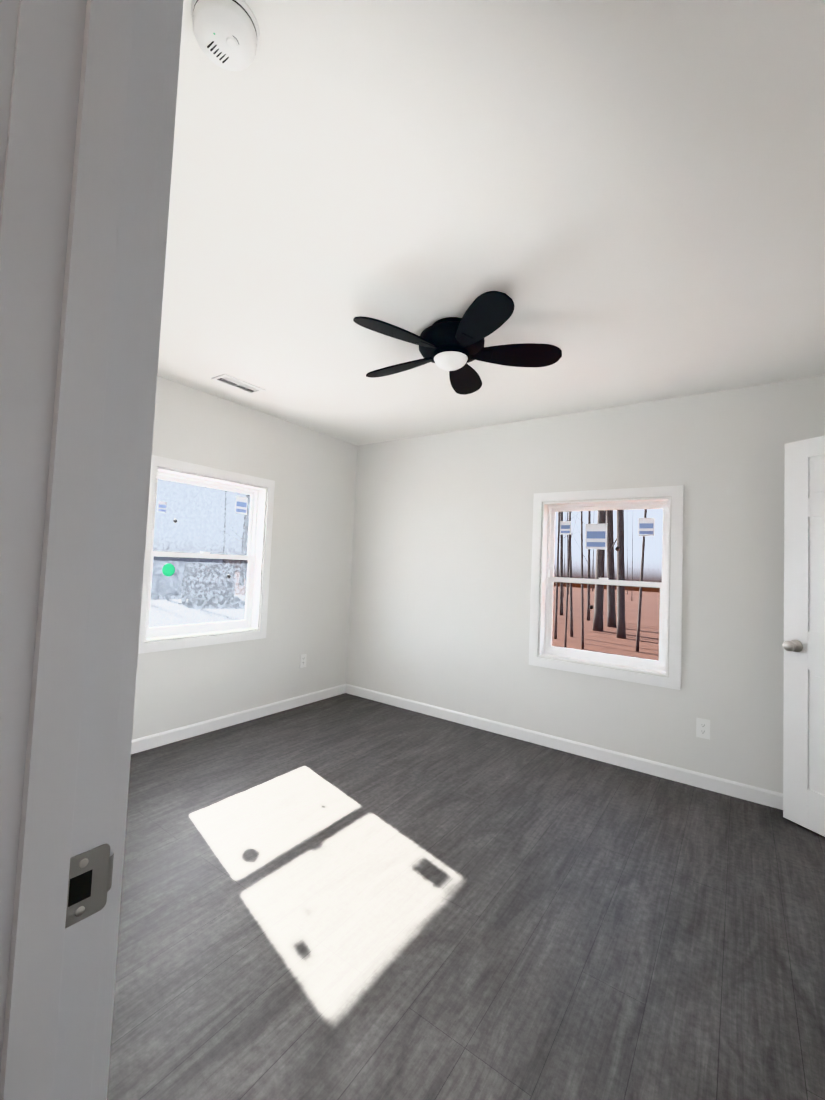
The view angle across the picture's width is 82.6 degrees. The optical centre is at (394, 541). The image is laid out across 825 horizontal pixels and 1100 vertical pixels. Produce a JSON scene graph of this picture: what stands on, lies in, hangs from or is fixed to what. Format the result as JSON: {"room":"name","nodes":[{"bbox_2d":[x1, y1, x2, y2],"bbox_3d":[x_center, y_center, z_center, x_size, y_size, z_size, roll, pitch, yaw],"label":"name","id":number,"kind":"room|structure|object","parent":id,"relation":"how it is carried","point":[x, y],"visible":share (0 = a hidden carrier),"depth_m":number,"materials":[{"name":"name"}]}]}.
{"room":"empty bedroom","nodes":[
{"label":"empty bedroom","id":0,"kind":"room"},
{"bbox_2d":[132,376,356,739],"bbox_3d":[-1.448,0.150,3.376,0.140,2.440,3.529,0,-3,36],"label":"wall","id":1,"kind":"structure","parent":0,"point":[311,473],"depth_m":3.88,"materials":[{"name":"paint"}]},
{"bbox_2d":[138,455,274,653],"bbox_3d":[-1.380,0.106,3.449,0.153,1.280,1.030,0,-3,36],"label":"window","id":2,"kind":"structure","parent":1,"relation":"in","point":[207,556],"depth_m":3.46,"materials":[{"name":"white"}]},
{"bbox_2d":[131,684,345,753],"bbox_3d":[-1.446,1.324,3.264,0.013,0.085,3.273,0,-3,36],"label":"baseboard","id":3,"kind":"structure","parent":1,"relation":"attached to","point":[166,737],"depth_m":3.51,"materials":[{"name":"white wood"}]},
{"bbox_2d":[300,654,306,667],"bbox_3d":[-0.808,1.050,4.130,0.007,0.115,0.070,0,-3,36],"label":"electrical outlet","id":4,"kind":"object","parent":1,"relation":"attached to","point":[303,660],"visible":1,"depth_m":4.13,"materials":[{"name":"white plastic"}]},
{"bbox_2d":[107,693,824,1099],"bbox_3d":[-0.330,1.380,1.478,4.210,0.100,5.093,0,-3,36],"label":"floor","id":5,"kind":"structure","parent":0,"point":[345,897],"depth_m":1.67,"materials":[{"name":"grey laminate"}]},
{"bbox_2d":[157,0,824,445],"bbox_3d":[-0.218,-1.154,1.600,4.210,0.100,5.093,0,-3,36],"label":"ceiling","id":6,"kind":"structure","parent":0,"point":[619,202],"depth_m":1.51,"materials":[{"name":"paint"}]},
{"bbox_2d":[191,0,259,70],"bbox_3d":[-0.372,-1.110,1.030,0.142,0.056,0.142,0,-3,36],"label":"smoke detector","id":7,"kind":"object","parent":6,"relation":"attached to","point":[227,34],"visible":1,"depth_m":1.01,"materials":[{"name":"white plastic"}]},
{"bbox_2d":[211,374,265,393],"bbox_3d":[-1.054,-1.061,3.172,0.150,0.008,0.320,0,-3,36],"label":"ceiling vent","id":8,"kind":"object","parent":6,"relation":"in","point":[236,383],"visible":1,"depth_m":3.16,"materials":[{"name":"white plastic"}]},
{"bbox_2d":[353,291,561,394],"bbox_3d":[0.245,-0.946,2.323,0.988,0.205,1.020,0,-3,36],"label":"ceiling fan","id":9,"kind":"object","parent":6,"relation":"hanging from","point":[453,346],"visible":1,"depth_m":2.21,"materials":[{"name":"black"}]},
{"bbox_2d":[346,375,824,793],"bbox_3d":[1.249,0.274,3.486,4.070,2.440,0.140,0,-3,36],"label":"wall","id":10,"kind":"structure","parent":0,"point":[440,598],"depth_m":3.33,"materials":[{"name":"paint"}]},
{"bbox_2d":[346,684,782,809],"bbox_3d":[1.095,1.444,3.410,3.930,0.085,0.013,0,-3,36],"label":"baseboard","id":11,"kind":"structure","parent":10,"relation":"attached to","point":[766,797],"depth_m":3.21,"materials":[{"name":"white wood"}]},
{"bbox_2d":[529,485,683,689],"bbox_3d":[1.465,0.285,3.312,0.975,1.290,0.153,0,-3,36],"label":"window","id":12,"kind":"structure","parent":10,"relation":"in","point":[609,572],"depth_m":3.31,"materials":[{"name":"white"}]},
{"bbox_2d":[696,718,709,739],"bbox_3d":[1.879,1.140,2.860,0.070,0.115,0.007,0,-3,36],"label":"electrical outlet","id":13,"kind":"object","parent":10,"relation":"attached to","point":[702,728],"visible":1,"depth_m":2.86,"materials":[{"name":"white plastic"}]},
{"bbox_3d":[1.321,0.123,0.274,0.140,2.440,4.953,0,-3,36],"label":"wall","id":14,"kind":"structure","parent":0,"visible":0},
{"bbox_2d":[783,435,824,836],"bbox_3d":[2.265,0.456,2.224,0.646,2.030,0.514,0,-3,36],"label":"door","id":15,"kind":"structure","parent":14,"relation":"in","point":[804,668],"depth_m":2.47,"materials":[{"name":"white wood"}]},
{"bbox_3d":[-0.822,0.053,0.797,3.930,2.440,0.116,0,-3,36],"label":"wall","id":16,"kind":"structure","parent":0,"visible":0},
{"bbox_2d":[0,0,183,1099],"bbox_3d":[0.024,0.229,0.159,0.934,2.102,0.150,0,-3,36],"label":"door frame","id":17,"kind":"structure","parent":16,"relation":"in","point":[88,94],"depth_m":0.41,"materials":[{"name":"white paint"}]}
]}

